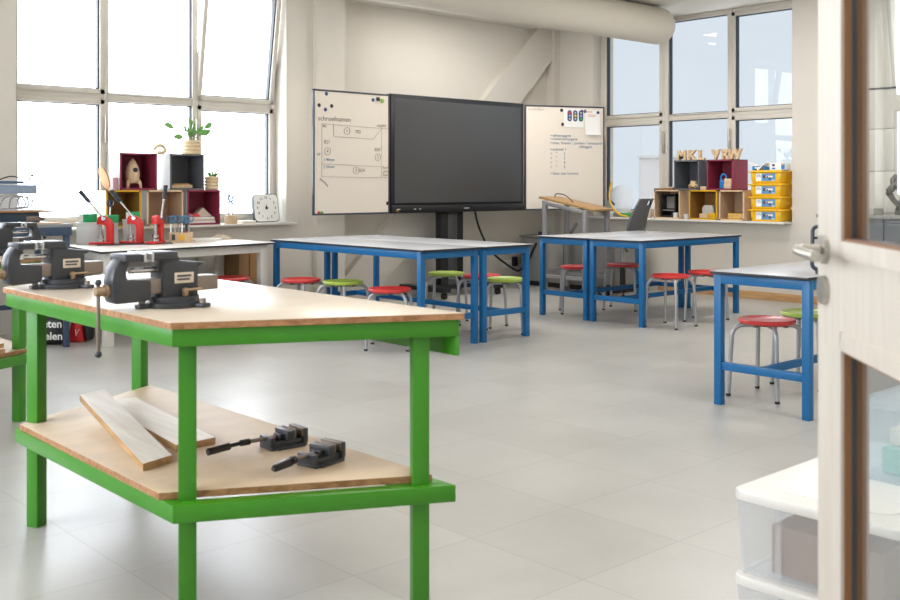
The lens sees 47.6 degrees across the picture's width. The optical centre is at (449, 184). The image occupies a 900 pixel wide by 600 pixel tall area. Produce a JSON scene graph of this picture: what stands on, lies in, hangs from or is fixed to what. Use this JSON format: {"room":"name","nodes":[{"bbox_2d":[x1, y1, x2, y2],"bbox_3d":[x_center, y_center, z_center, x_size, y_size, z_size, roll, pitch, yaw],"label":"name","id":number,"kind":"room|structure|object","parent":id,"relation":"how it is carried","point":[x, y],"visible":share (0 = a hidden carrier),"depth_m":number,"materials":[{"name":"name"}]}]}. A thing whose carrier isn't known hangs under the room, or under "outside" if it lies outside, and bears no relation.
{"room":"classroom","nodes":[
{"label":"classroom","id":0,"kind":"room"},
{"bbox_2d":[204,176,218,189],"bbox_3d":[-2.291,-0.017,9.816,0.144,0.128,0.143,0,0,-42],"label":"pot","id":1,"kind":"object","parent":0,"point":[211,182],"depth_m":9.76,"materials":[{"name":"beige ceramic"}]},
{"bbox_2d":[0,0,546,334],"bbox_3d":[-3.045,-0.375,9.359,12.700,3.250,0.460,0,0,-42],"label":"wall","id":2,"kind":"structure","parent":0,"point":[340,45],"depth_m":10.77,"materials":[{"name":"paint"}]},
{"bbox_2d":[16,0,280,226],"bbox_3d":[-2.764,-0.805,9.596,2.715,2.390,0.268,0,0,-42],"label":"window","id":3,"kind":"structure","parent":2,"relation":"in","point":[100,97],"depth_m":9.84,"materials":[{"name":"paint"}]},
{"bbox_2d":[72,222,296,230],"bbox_3d":[-2.708,0.389,9.538,2.800,0.022,0.370,0,0,-42],"label":"windowsill","id":4,"kind":"structure","parent":2,"relation":"attached to","point":[257,223],"depth_m":9.62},
{"bbox_2d":[92,190,140,227],"bbox_3d":[-3.013,0.213,9.222,0.328,0.330,0.296,0,0,-42],"label":"cube","id":5,"kind":"object","parent":4,"relation":"on","point":[131,199],"visible":0.75,"depth_m":9.24,"materials":[{"name":"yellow wood"}]},
{"bbox_2d":[98,167,109,188],"bbox_3d":[-3.082,-0.062,9.096,0.075,0.202,0.180,0,0,-42],"label":"wooden disc","id":6,"kind":"object","parent":5,"relation":"on","point":[104,178],"visible":1,"depth_m":9.08,"materials":[{"name":"beige wood"}]},
{"bbox_2d":[106,153,156,189],"bbox_3d":[-2.908,-0.120,9.318,0.354,0.335,0.296,0,0,-42],"label":"cube","id":7,"kind":"object","parent":5,"relation":"on","point":[116,163],"visible":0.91,"depth_m":9.35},
{"bbox_2d":[125,158,141,187],"bbox_3d":[-2.892,-0.105,9.280,0.156,0.272,0.154,0,0,-42],"label":"toy rocket","id":8,"kind":"object","parent":7,"relation":"in","point":[132,173],"visible":0.99,"depth_m":9.23,"materials":[{"name":"brown wood"}]},
{"bbox_2d":[123,144,166,153],"bbox_3d":[-2.795,-0.332,9.357,0.427,0.101,0.032,0,0,-42],"label":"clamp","id":9,"kind":"object","parent":7,"relation":"on","point":[156,146],"visible":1,"depth_m":9.43,"materials":[{"name":"wood"}]},
{"bbox_2d":[141,190,182,225],"bbox_3d":[-2.716,0.213,9.492,0.360,0.330,0.296,0,0,-42],"label":"cube","id":10,"kind":"object","parent":4,"relation":"on","point":[151,200],"visible":0.69,"depth_m":9.58,"materials":[{"name":"brown wood"}]},
{"bbox_2d":[157,154,203,189],"bbox_3d":[-2.553,-0.120,9.641,0.349,0.335,0.296,0,0,-42],"label":"cube","id":11,"kind":"object","parent":10,"relation":"on","point":[171,168],"visible":0.88,"depth_m":9.68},
{"bbox_2d":[164,116,211,153],"bbox_3d":[-2.469,-0.469,9.694,0.513,0.363,0.183,0,0,-42],"label":"potted plant","id":12,"kind":"object","parent":11,"relation":"on","point":[191,146],"visible":0.97,"depth_m":9.64,"materials":[{"name":"green plant"}]},
{"bbox_2d":[183,190,219,224],"bbox_3d":[-2.426,0.213,9.756,0.347,0.330,0.296,0,0,-42],"label":"cube","id":13,"kind":"object","parent":4,"relation":"on","point":[209,200],"visible":0.66,"depth_m":9.83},
{"bbox_2d":[189,221,214,222],"bbox_3d":[-2.415,0.352,9.744,0.280,0.018,0.200,0,0,-42],"label":"magazine","id":14,"kind":"object","parent":13,"relation":"in","point":[189,221],"visible":0.5,"depth_m":9.68,"materials":[{"name":"white paper"}]},
{"bbox_2d":[190,219,214,220],"bbox_3d":[-2.415,0.332,9.744,0.200,0.018,0.270,0,0,44],"label":"magazine","id":15,"kind":"object","parent":14,"relation":"on","point":[190,219],"visible":0.64,"depth_m":9.67,"materials":[{"name":"beige paper"}]},
{"bbox_2d":[190,216,213,218],"bbox_3d":[-2.415,0.314,9.744,0.260,0.018,0.200,0,0,-39],"label":"magazine","id":16,"kind":"object","parent":15,"relation":"on","point":[201,217],"visible":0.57,"depth_m":9.68,"materials":[{"name":"white paper"}]},
{"bbox_2d":[192,207,211,215],"bbox_3d":[-2.396,0.260,9.775,0.217,0.084,0.100,0,0,-42],"label":"paper bag","id":17,"kind":"object","parent":16,"relation":"on","point":[201,211],"visible":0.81,"depth_m":9.75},
{"bbox_2d":[204,168,218,189],"bbox_3d":[-2.291,-0.056,9.816,0.144,0.207,0.143,0,0,-42],"label":"potted succulent","id":18,"kind":"object","parent":13,"relation":"on","point":[211,181],"visible":1,"depth_m":9.77,"materials":[{"name":"green plant"}]},
{"bbox_2d":[225,215,236,223],"bbox_3d":[-2.127,0.336,9.911,0.090,0.085,0.090,0,0,-42],"label":"block","id":19,"kind":"object","parent":4,"relation":"on","point":[229,219],"visible":1,"depth_m":9.88,"materials":[{"name":"brown wood"}]},
{"bbox_2d":[251,194,278,221],"bbox_3d":[-1.867,0.237,10.315,0.290,0.288,0.092,0,0,-42],"label":"clock","id":20,"kind":"object","parent":4,"relation":"on","point":[265,208],"visible":1,"depth_m":10.29,"materials":[{"name":"plastic"}]},
{"bbox_2d":[345,28,551,298],"bbox_3d":[0.054,-0.375,12.154,3.534,3.250,0.100,0,0,-42],"label":"beam","id":21,"kind":"structure","parent":2,"relation":"attached to","point":[526,65],"depth_m":12.58,"materials":[{"name":"paint"}]},
{"bbox_2d":[502,256,517,267],"bbox_3d":[0.732,0.968,12.798,0.268,0.132,0.060,0,0,-42],"label":"power socket","id":22,"kind":"object","parent":2,"relation":"attached to","point":[513,262],"visible":0.89,"depth_m":12.81,"materials":[{"name":"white plastic"}]},
{"bbox_2d":[0,283,899,599],"bbox_3d":[0.368,1.300,5.610,12.700,0.100,11.000,0,0,-42],"label":"floor","id":23,"kind":"structure","parent":0,"point":[598,459],"depth_m":4.54,"materials":[{"name":"tile"}]},
{"bbox_2d":[0,254,42,421],"bbox_3d":[-2.855,0.815,5.582,0.756,0.870,2.122,0,0,-42],"label":"workbench","id":24,"kind":"object","parent":23,"relation":"on","point":[15,355],"visible":0.51,"depth_m":5.38,"materials":[{"name":"green paint"}]},
{"bbox_2d":[0,222,46,262],"bbox_3d":[-2.403,0.360,5.577,0.392,0.310,0.228,0,0,-42],"label":"bench vise","id":25,"kind":"object","parent":24,"relation":"on","point":[6,228],"visible":0.7,"depth_m":5.57,"materials":[{"name":"metal"}]},
{"bbox_2d":[0,221,72,346],"bbox_3d":[-3.874,0.775,7.455,2.000,0.950,0.680,0,0,-42],"label":"bench","id":26,"kind":"object","parent":23,"relation":"on","point":[65,229],"visible":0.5,"depth_m":7.84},
{"bbox_2d":[0,212,39,222],"bbox_3d":[-3.473,0.255,7.767,0.600,0.090,0.302,0,0,-35],"label":"case","id":27,"kind":"object","parent":26,"relation":"on","point":[34,217],"visible":0.86,"depth_m":7.74,"materials":[{"name":"metal"}]},
{"bbox_2d":[0,210,52,212],"bbox_3d":[-3.498,0.204,7.750,0.840,0.012,0.360,0,0,-35],"label":"board","id":28,"kind":"object","parent":27,"relation":"on","point":[1,211],"visible":1,"depth_m":7.79,"materials":[{"name":"wood"}]},
{"bbox_2d":[0,185,36,209],"bbox_3d":[-3.424,0.096,7.921,0.420,0.205,0.280,0,0,-25],"label":"crate","id":29,"kind":"object","parent":28,"relation":"on","point":[11,190],"visible":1,"depth_m":7.85,"materials":[{"name":"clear plastic"}]},
{"bbox_2d":[0,181,23,183],"bbox_3d":[-3.498,-0.019,7.854,0.400,0.022,0.180,0,0,-25],"label":"tablet case","id":30,"kind":"object","parent":29,"relation":"on","point":[1,182],"visible":1,"depth_m":7.82,"materials":[{"name":"plastic"}]},
{"bbox_2d":[0,175,49,209],"bbox_3d":[-3.276,0.056,7.854,0.369,0.272,0.051,0,0,-20],"label":"cable","id":31,"kind":"object","parent":30,"relation":"on","point":[28,175],"visible":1,"depth_m":7.88,"materials":[{"name":"plastic"}]},
{"bbox_2d":[0,185,36,193],"bbox_3d":[-3.424,0.035,7.921,0.390,0.066,0.248,0,0,-25],"label":"tray","id":32,"kind":"object","parent":29,"relation":"on","point":[4,189],"depth_m":7.84,"materials":[{"name":"plastic"}]},
{"bbox_2d":[47,316,62,343],"bbox_3d":[-3.141,1.137,8.013,0.270,0.225,0.142,0,0,0],"label":"bag","id":33,"kind":"object","parent":23,"relation":"on","point":[54,325],"visible":0.5,"depth_m":7.94,"materials":[{"name":"black fabric"}]},
{"bbox_2d":[70,322,94,341],"bbox_3d":[-2.939,1.143,8.149,0.187,0.214,0.125,0,0,0],"label":"bag","id":34,"kind":"object","parent":23,"relation":"on","point":[78,332],"visible":0.62,"depth_m":8.10,"materials":[{"name":"red fabric"}]},
{"bbox_2d":[70,239,274,346],"bbox_3d":[-2.404,0.879,8.719,1.675,0.742,1.112,0,0,-42],"label":"side table","id":35,"kind":"object","parent":23,"relation":"on","point":[223,247],"visible":0.48,"depth_m":8.59,"materials":[{"name":"laminate"}]},
{"bbox_2d":[78,240,96,243],"bbox_3d":[-3.093,0.413,8.721,0.192,0.189,0.182,0,0,-17],"label":"tub","id":36,"kind":"object","parent":35,"relation":"on","point":[82,241],"visible":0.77,"depth_m":8.68,"materials":[{"name":"white plastic"}]},
{"bbox_2d":[79,214,96,221],"bbox_3d":[-3.092,0.283,8.720,0.145,0.070,0.101,0,0,-17],"label":"box","id":37,"kind":"object","parent":36,"relation":"on","point":[82,217],"visible":0.95,"depth_m":8.67,"materials":[{"name":"plastic"}]},
{"bbox_2d":[95,242,172,245],"bbox_3d":[-2.690,0.504,8.702,0.620,0.008,0.145,0,0,-28],"label":"base plate","id":38,"kind":"object","parent":35,"relation":"on","point":[166,242],"visible":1,"depth_m":8.65,"materials":[{"name":"metal"}]},
{"bbox_2d":[78,190,114,243],"bbox_3d":[-2.973,0.272,8.591,0.297,0.457,0.097,0,0,0],"label":"press","id":39,"kind":"object","parent":38,"relation":"on","point":[106,221],"visible":1,"depth_m":8.57,"materials":[{"name":"red paint"}]},
{"bbox_2d":[109,190,143,242],"bbox_3d":[-2.765,0.270,8.744,0.292,0.460,0.097,0,0,0],"label":"press","id":40,"kind":"object","parent":38,"relation":"on","point":[132,219],"visible":1,"depth_m":8.72,"materials":[{"name":"red paint"}]},
{"bbox_2d":[146,185,167,243],"bbox_3d":[-2.507,0.252,8.745,0.097,0.497,0.224,0,0,13],"label":"press","id":41,"kind":"object","parent":38,"relation":"on","point":[157,220],"visible":1,"depth_m":8.76,"materials":[{"name":"red paint"}]},
{"bbox_2d":[169,232,192,242],"bbox_3d":[-2.387,0.466,9.051,0.200,0.085,0.102,0,0,-17],"label":"holder","id":42,"kind":"object","parent":35,"relation":"on","point":[178,236],"visible":0.91,"depth_m":9.00,"materials":[{"name":"brown wood"}]},
{"bbox_2d":[197,255,213,273],"bbox_3d":[-2.312,0.938,9.682,0.184,0.600,0.048,0,0,-42],"label":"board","id":43,"kind":"object","parent":23,"relation":"on","point":[207,266],"visible":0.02,"depth_m":9.68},
{"bbox_2d":[3,271,464,599],"bbox_3d":[-0.943,0.815,3.564,0.756,0.870,2.122,0,0,-42],"label":"workbench","id":44,"kind":"object","parent":23,"relation":"on","point":[239,313],"visible":0.85,"depth_m":3.04,"materials":[{"name":"brown wood"}]},
{"bbox_2d":[0,240,102,289],"bbox_3d":[-1.474,0.360,3.745,0.392,0.310,0.228,0,0,-42],"label":"bench vise","id":45,"kind":"object","parent":44,"relation":"on","point":[63,267],"visible":1,"depth_m":3.71,"materials":[{"name":"metal"}]},
{"bbox_2d":[80,389,171,470],"bbox_3d":[-1.127,0.825,3.501,0.105,0.084,0.907,0,0,-32],"label":"plank","id":46,"kind":"object","parent":44,"relation":"on","point":[135,440],"visible":1,"depth_m":3.41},
{"bbox_2d":[93,250,217,357],"bbox_3d":[-0.908,0.360,3.161,0.392,0.310,0.228,0,0,-42],"label":"bench vise","id":47,"kind":"object","parent":44,"relation":"on","point":[173,283],"visible":1,"depth_m":3.12,"materials":[{"name":"metal"}]},
{"bbox_2d":[116,397,214,451],"bbox_3d":[-1.071,0.857,3.690,0.146,0.022,0.821,0,0,-36],"label":"plank","id":48,"kind":"object","parent":44,"relation":"on","point":[161,425],"visible":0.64,"depth_m":3.62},
{"bbox_2d":[206,423,307,455],"bbox_3d":[-0.632,0.838,3.324,0.345,0.059,0.099,0,0,-40],"label":"vise","id":49,"kind":"object","parent":44,"relation":"on","point":[284,437],"visible":1,"depth_m":3.36,"materials":[{"name":"metal"}]},
{"bbox_2d":[271,438,345,471],"bbox_3d":[-0.444,0.838,3.128,0.099,0.059,0.285,0,0,34],"label":"vise","id":50,"kind":"object","parent":44,"relation":"on","point":[326,452],"visible":1,"depth_m":3.16,"materials":[{"name":"metal"}]},
{"bbox_2d":[218,275,253,283],"bbox_3d":[-1.890,1.021,8.788,0.349,0.458,0.349,0,0,19],"label":"stool","id":51,"kind":"object","parent":23,"relation":"on","point":[237,278],"visible":0.36,"depth_m":8.84,"materials":[{"name":"red plastic"}]},
{"bbox_2d":[224,253,248,282],"bbox_3d":[-2.000,0.939,9.540,0.105,0.623,0.280,0,0,-42],"label":"carton","id":52,"kind":"object","parent":23,"relation":"on","point":[234,264],"visible":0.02,"depth_m":9.46,"materials":[{"name":"cardboard"}]},
{"bbox_2d":[249,253,256,284],"bbox_3d":[-1.896,0.933,9.634,0.150,0.633,0.280,0,0,-42],"label":"carton","id":53,"kind":"object","parent":23,"relation":"on","point":[252,256],"visible":0.02,"depth_m":9.51,"materials":[{"name":"brown cardboard"}]},
{"bbox_2d":[277,277,326,293],"bbox_3d":[-1.257,1.021,8.614,0.349,0.458,0.349,0,0,30],"label":"stool","id":54,"kind":"object","parent":23,"relation":"on","point":[302,281],"visible":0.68,"depth_m":8.57,"materials":[{"name":"red plastic"}]},
{"bbox_2d":[316,279,369,298],"bbox_3d":[-0.884,1.021,8.434,0.349,0.458,0.349,0,0,36],"label":"stool","id":55,"kind":"object","parent":23,"relation":"on","point":[342,283],"visible":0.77,"depth_m":8.40,"materials":[{"name":"green plastic"}]},
{"bbox_2d":[271,237,481,343],"bbox_3d":[-0.681,0.869,8.597,0.614,0.762,2.092,0,0,-42],"label":"worktable","id":56,"kind":"object","parent":23,"relation":"on","point":[410,250],"visible":0.68,"depth_m":8.04,"materials":[{"name":"blue paint"}]},
{"bbox_2d":[364,286,412,351],"bbox_3d":[-0.462,1.021,7.830,0.349,0.458,0.349,0,0,5],"label":"stool","id":57,"kind":"object","parent":23,"relation":"on","point":[379,290],"visible":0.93,"depth_m":7.74,"materials":[{"name":"red plastic"}]},
{"bbox_2d":[332,235,532,342],"bbox_3d":[-0.227,0.869,9.004,0.554,0.762,2.102,0,0,-42],"label":"worktable","id":58,"kind":"object","parent":23,"relation":"on","point":[488,247],"visible":0.76,"depth_m":8.42,"materials":[{"name":"blue paint"}]},
{"bbox_2d":[425,271,468,325],"bbox_3d":[-0.035,1.021,9.246,0.349,0.458,0.349,0,0,13],"label":"stool","id":59,"kind":"object","parent":23,"relation":"on","point":[434,275],"visible":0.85,"depth_m":9.20,"materials":[{"name":"green plastic"}]},
{"bbox_2d":[312,89,603,299],"bbox_3d":[0.037,0.141,11.629,4.034,2.217,0.833,0,0,-37],"label":"whiteboard","id":60,"kind":"object","parent":23,"relation":"on","point":[448,158],"visible":0.97,"depth_m":11.36,"materials":[{"name":"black plastic"}]},
{"bbox_2d":[474,212,536,271],"bbox_3d":[0.586,0.691,12.216,0.273,0.780,1.190,0,0,42],"label":"power cable","id":61,"kind":"object","parent":60,"relation":"attached to","point":[475,213],"visible":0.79,"depth_m":12.36,"materials":[{"name":"black rubber"}]},
{"bbox_2d":[564,109,583,127],"bbox_3d":[1.501,-0.808,12.374,0.261,0.226,0.007,0,0,-18],"label":"paper sheet","id":62,"kind":"object","parent":60,"relation":"attached to","point":[572,117],"visible":1,"depth_m":12.37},
{"bbox_2d":[584,110,600,134],"bbox_3d":[1.739,-0.758,12.439,0.206,0.303,0.031,0,0,-18],"label":"paper sheet","id":63,"kind":"object","parent":60,"relation":"attached to","point":[592,119],"visible":1,"depth_m":12.44,"materials":[{"name":"white"}]},
{"bbox_2d":[456,273,507,329],"bbox_3d":[0.280,1.021,9.005,0.349,0.458,0.349,0,0,36],"label":"stool","id":64,"kind":"object","parent":23,"relation":"on","point":[467,277],"visible":0.31,"depth_m":9.02,"materials":[{"name":"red metal"}]},
{"bbox_2d":[487,276,521,334],"bbox_3d":[0.477,1.021,8.685,0.349,0.458,0.349,0,0,10],"label":"stool","id":65,"kind":"object","parent":23,"relation":"on","point":[512,280],"visible":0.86,"depth_m":8.60,"materials":[{"name":"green metal"}]},
{"bbox_2d":[539,196,613,290],"bbox_3d":[1.438,0.692,11.669,0.430,1.115,0.831,0,0,-42],"label":"desk","id":66,"kind":"object","parent":23,"relation":"on","point":[567,202],"visible":0.52,"depth_m":11.64,"materials":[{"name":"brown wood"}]},
{"bbox_2d":[519,233,634,293],"bbox_3d":[1.604,0.939,12.430,0.630,0.622,1.500,0,0,-42],"label":"base cabinet","id":67,"kind":"object","parent":23,"relation":"on","point":[555,251],"visible":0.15,"depth_m":12.15,"materials":[{"name":"metal"}]},
{"bbox_2d":[559,264,596,314],"bbox_3d":[1.250,1.021,10.004,0.349,0.458,0.349,0,0,3],"label":"stool","id":68,"kind":"object","parent":23,"relation":"on","point":[569,267],"visible":0.62,"depth_m":9.89,"materials":[{"name":"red metal"}]},
{"bbox_2d":[537,231,685,320],"bbox_3d":[1.625,0.869,10.116,1.597,0.762,0.604,0,0,-42],"label":"worktable","id":69,"kind":"object","parent":23,"relation":"on","point":[581,238],"visible":0.76,"depth_m":9.80,"materials":[{"name":"blue paint"}]},
{"bbox_2d":[602,262,638,311],"bbox_3d":[1.740,1.021,10.268,0.349,0.458,0.349,0,0,22],"label":"stool","id":70,"kind":"object","parent":23,"relation":"on","point":[614,265],"visible":0.86,"depth_m":10.18,"materials":[{"name":"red metal"}]},
{"bbox_2d":[596,198,653,298],"bbox_3d":[1.944,0.700,11.262,0.633,1.100,0.571,0,0,38],"label":"office chair","id":71,"kind":"object","parent":23,"relation":"on","point":[637,221],"visible":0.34,"depth_m":11.08,"materials":[{"name":"grey plastic"}]},
{"bbox_2d":[587,233,741,327],"bbox_3d":[2.049,0.869,9.650,1.597,0.762,0.614,0,0,-42],"label":"worktable","id":72,"kind":"object","parent":23,"relation":"on","point":[641,242],"visible":0.98,"depth_m":9.33,"materials":[{"name":"blue paint"}]},
{"bbox_2d":[646,273,697,329],"bbox_3d":[1.947,1.021,9.009,0.349,0.458,0.349,0,0,45],"label":"stool","id":73,"kind":"object","parent":23,"relation":"on","point":[673,277],"visible":1,"depth_m":9.00,"materials":[{"name":"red metal"}]},
{"bbox_2d":[683,269,728,321],"bbox_3d":[2.357,1.021,9.383,0.349,0.458,0.349,0,0,28],"label":"stool","id":74,"kind":"object","parent":23,"relation":"on","point":[694,273],"visible":0.62,"depth_m":9.34,"materials":[{"name":"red metal"}]},
{"bbox_2d":[710,261,817,420],"bbox_3d":[2.374,0.869,6.216,1.882,0.762,0.599,0,0,-42],"label":"worktable","id":75,"kind":"object","parent":23,"relation":"on","point":[793,275],"visible":0.68,"depth_m":5.64,"materials":[{"name":"blue paint"}]},
{"bbox_2d":[726,315,801,404],"bbox_3d":[1.877,1.021,6.046,0.349,0.458,0.349,0,0,-42],"label":"stool","id":76,"kind":"object","parent":23,"relation":"on","point":[771,322],"visible":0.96,"depth_m":6.04,"materials":[{"name":"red metal"}]},
{"bbox_2d":[770,308,817,391],"bbox_3d":[2.246,1.021,6.393,0.349,0.458,0.349,0,0,-42],"label":"stool","id":77,"kind":"object","parent":23,"relation":"on","point":[796,313],"visible":0.39,"depth_m":6.40,"materials":[{"name":"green metal"}]},
{"bbox_2d":[792,0,899,599],"bbox_3d":[0.616,0.187,1.285,0.156,2.114,0.930,0,0,4],"label":"door","id":78,"kind":"structure","parent":23,"relation":"on","point":[858,284],"depth_m":1.61,"materials":[{"name":"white wood"}]},
{"bbox_2d":[816,214,899,243],"bbox_3d":[4.681,0.767,9.267,0.560,0.965,2.600,0,0,-42],"label":"bench","id":79,"kind":"object","parent":23,"relation":"on","point":[885,227],"visible":0.17,"depth_m":9.55,"materials":[{"name":"grey paint"}]},
{"bbox_2d":[816,214,899,218],"bbox_3d":[4.681,0.302,9.267,0.560,0.035,2.600,0,0,-42],"label":"countertop","id":80,"kind":"structure","parent":79,"relation":"on","point":[885,216],"depth_m":9.55,"materials":[{"name":"grey paint"}]},
{"bbox_2d":[869,208,882,214],"bbox_3d":[4.051,0.255,9.735,0.120,0.060,0.100,0,0,-19],"label":"box","id":81,"kind":"object","parent":79,"relation":"on","point":[872,211],"visible":0.8,"depth_m":9.69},
{"bbox_2d":[885,174,899,214],"bbox_3d":[4.221,0.072,9.571,0.324,0.425,0.184,0,0,0],"label":"machine","id":82,"kind":"object","parent":79,"relation":"on","point":[894,185],"visible":1,"depth_m":9.50,"materials":[{"name":"black plastic"}]},
{"bbox_3d":[1.010,1.155,2.371,0.660,0.190,0.400,0,0,-42],"label":"storage box","id":83,"kind":"object","parent":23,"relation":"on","visible":0},
{"bbox_2d":[736,555,899,599],"bbox_3d":[1.010,0.965,2.371,0.660,0.190,0.400,0,0,-42],"label":"storage box","id":84,"kind":"object","parent":83,"relation":"on","point":[759,576],"visible":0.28,"depth_m":2.25,"materials":[{"name":"white plastic"}]},
{"bbox_2d":[736,440,899,599],"bbox_3d":[1.010,0.774,2.371,0.660,0.190,0.400,0,0,-42],"label":"storage box","id":85,"kind":"object","parent":84,"relation":"on","point":[794,489],"visible":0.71,"depth_m":2.23,"materials":[{"name":"white plastic"}]},
{"bbox_3d":[1.146,0.589,2.396,0.336,0.180,0.256,0,0,-42],"label":"open box","id":86,"kind":"object","parent":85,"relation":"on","visible":0},
{"bbox_2d":[882,444,899,475],"bbox_3d":[1.146,0.644,2.403,0.210,0.062,0.170,0,0,-42],"label":"pack","id":87,"kind":"object","parent":86,"relation":"in","point":[890,454],"visible":1,"depth_m":2.38},
{"bbox_2d":[890,425,899,446],"bbox_3d":[1.149,0.593,2.406,0.180,0.040,0.150,0,0,-42],"label":"pack","id":88,"kind":"object","parent":87,"relation":"on","point":[895,431],"visible":1,"depth_m":2.39,"materials":[{"name":"plastic"}]},
{"bbox_2d":[345,0,787,30],"bbox_3d":[0.368,-2.060,5.610,12.700,0.120,11.000,0,0,-42],"label":"ceiling","id":89,"kind":"structure","parent":0,"point":[677,8],"depth_m":11.45,"materials":[{"name":"paint"}]},
{"bbox_2d":[368,0,674,44],"bbox_3d":[-1.814,-1.786,7.680,11.460,0.423,0.410,0,0,-42],"label":"air duct","id":90,"kind":"object","parent":89,"relation":"hanging from","point":[618,19],"visible":1,"depth_m":10.28,"materials":[{"name":"metal"}]},
{"bbox_2d":[547,0,899,295],"bbox_3d":[4.458,-0.375,10.180,0.500,3.250,8.950,0,0,-42],"label":"wall","id":91,"kind":"structure","parent":0,"point":[574,70],"depth_m":11.00,"materials":[{"name":"paint"}]},
{"bbox_2d":[588,216,791,223],"bbox_3d":[2.737,0.406,11.906,0.400,0.024,2.760,0,0,-42],"label":"windowsill","id":92,"kind":"structure","parent":91,"relation":"attached to","point":[594,217],"depth_m":11.50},
{"bbox_2d":[654,190,688,218],"bbox_3d":[2.633,0.227,11.975,0.301,0.335,0.362,0,0,-42],"label":"cube","id":93,"kind":"object","parent":92,"relation":"on","point":[683,194],"visible":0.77,"depth_m":11.86,"materials":[{"name":"brown wood"}]},
{"bbox_2d":[661,194,678,216],"bbox_3d":[2.594,0.242,11.952,0.130,0.270,0.200,0,0,-42],"label":"machine","id":94,"kind":"object","parent":93,"relation":"in","point":[669,202],"visible":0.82,"depth_m":11.98,"materials":[{"name":"plastic"}]},
{"bbox_2d":[689,190,718,219],"bbox_3d":[2.962,0.227,11.613,0.301,0.335,0.369,0,0,-42],"label":"cube","id":95,"kind":"object","parent":92,"relation":"on","point":[698,199],"visible":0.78,"depth_m":11.71,"materials":[{"name":"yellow wood"}]},
{"bbox_2d":[674,160,706,189],"bbox_3d":[2.815,-0.112,11.775,0.301,0.340,0.338,0,0,-42],"label":"cube","id":96,"kind":"object","parent":95,"relation":"on","point":[685,171],"visible":0.84,"depth_m":11.83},
{"bbox_2d":[700,205,715,217],"bbox_3d":[2.921,0.304,11.570,0.080,0.145,0.165,0,0,-42],"label":"model","id":97,"kind":"object","parent":95,"relation":"in","point":[706,209],"visible":0.92,"depth_m":11.55},
{"bbox_2d":[719,190,751,220],"bbox_3d":[3.210,0.227,11.341,0.301,0.335,0.313,0,0,-42],"label":"cube","id":98,"kind":"object","parent":92,"relation":"on","point":[730,201],"visible":0.82,"depth_m":11.38,"materials":[{"name":"brown wood"}]},
{"bbox_2d":[707,159,747,189],"bbox_3d":[3.111,-0.112,11.450,0.301,0.340,0.333,0,0,-42],"label":"cube","id":99,"kind":"object","parent":98,"relation":"on","point":[736,170],"visible":0.93,"depth_m":11.46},
{"bbox_2d":[727,149,742,158],"bbox_3d":[3.146,-0.340,11.264,0.040,0.116,0.175,0,0,-42],"label":"wooden letter","id":100,"kind":"object","parent":99,"relation":"on","point":[736,153],"visible":1,"depth_m":11.25,"materials":[{"name":"brown wood"}]},
{"bbox_2d":[748,208,791,221],"bbox_3d":[3.477,0.325,11.027,0.282,0.138,0.414,0,0,-42],"label":"storage bin","id":101,"kind":"object","parent":92,"relation":"on","point":[767,215],"visible":0.96,"depth_m":10.92,"materials":[{"name":"yellow plastic"}]},
{"bbox_2d":[748,196,791,208],"bbox_3d":[3.477,0.188,11.027,0.282,0.138,0.414,0,0,-42],"label":"storage bin","id":102,"kind":"object","parent":101,"relation":"on","point":[758,202],"visible":0.95,"depth_m":10.92,"materials":[{"name":"yellow plastic"}]},
{"bbox_2d":[748,183,791,195],"bbox_3d":[3.477,0.050,11.027,0.282,0.138,0.414,0,0,-42],"label":"storage bin","id":103,"kind":"object","parent":102,"relation":"on","point":[757,189],"visible":0.98,"depth_m":10.92,"materials":[{"name":"yellow plastic"}]},
{"bbox_2d":[748,170,791,182],"bbox_3d":[3.477,-0.088,11.027,0.282,0.138,0.414,0,0,-42],"label":"storage bin","id":104,"kind":"object","parent":103,"relation":"on","point":[757,176],"visible":0.96,"depth_m":10.92,"materials":[{"name":"yellow plastic"}]},
{"bbox_2d":[748,162,769,169],"bbox_3d":[3.361,-0.202,11.085,0.122,0.090,0.215,0,0,-42],"label":"open booklet","id":105,"kind":"object","parent":104,"relation":"on","point":[755,166],"visible":0.81,"depth_m":11.05,"materials":[{"name":"white paper"}]},
{"bbox_2d":[770,163,790,169],"bbox_3d":[3.528,-0.195,10.902,0.122,0.075,0.180,0,0,-42],"label":"box","id":106,"kind":"object","parent":104,"relation":"on","point":[773,166],"visible":0.93,"depth_m":10.85,"materials":[{"name":"white cardboard"}]},
{"bbox_2d":[601,0,791,216],"bbox_3d":[2.857,-0.797,11.985,0.135,2.405,2.745,0,0,-42],"label":"window","id":107,"kind":"structure","parent":91,"relation":"in","point":[665,118],"depth_m":12.21,"materials":[{"name":"paint"}]},
{"bbox_2d":[658,285,817,304],"bbox_3d":[4.913,1.208,9.445,0.014,0.085,7.250,0,0,-42],"label":"baseboard","id":108,"kind":"structure","parent":91,"relation":"attached to","point":[792,298],"depth_m":11.08,"materials":[{"name":"brown wood"}]},
{"bbox_2d":[869,86,899,211],"bbox_3d":[4.958,-0.347,9.384,0.028,1.235,2.800,0,0,-42],"label":"trim","id":109,"kind":"structure","parent":91,"relation":"attached to","point":[884,104],"depth_m":10.11,"materials":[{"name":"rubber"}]},
{"bbox_2d":[810,225,817,273],"bbox_3d":[2.020,0.352,5.572,0.106,0.271,0.040,0,0,0],"label":"door handle","id":110,"kind":"object","parent":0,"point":[812,231],"visible":0.34,"depth_m":5.57,"materials":[{"name":"metal"}]},
{"label":"outside","id":111,"kind":"structure","parent":0,"visible":0},
{"bbox_2d":[637,155,676,209],"bbox_3d":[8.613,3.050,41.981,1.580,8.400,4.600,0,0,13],"label":"neighbouring building","id":112,"kind":"structure","parent":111,"point":[648,164],"depth_m":39.91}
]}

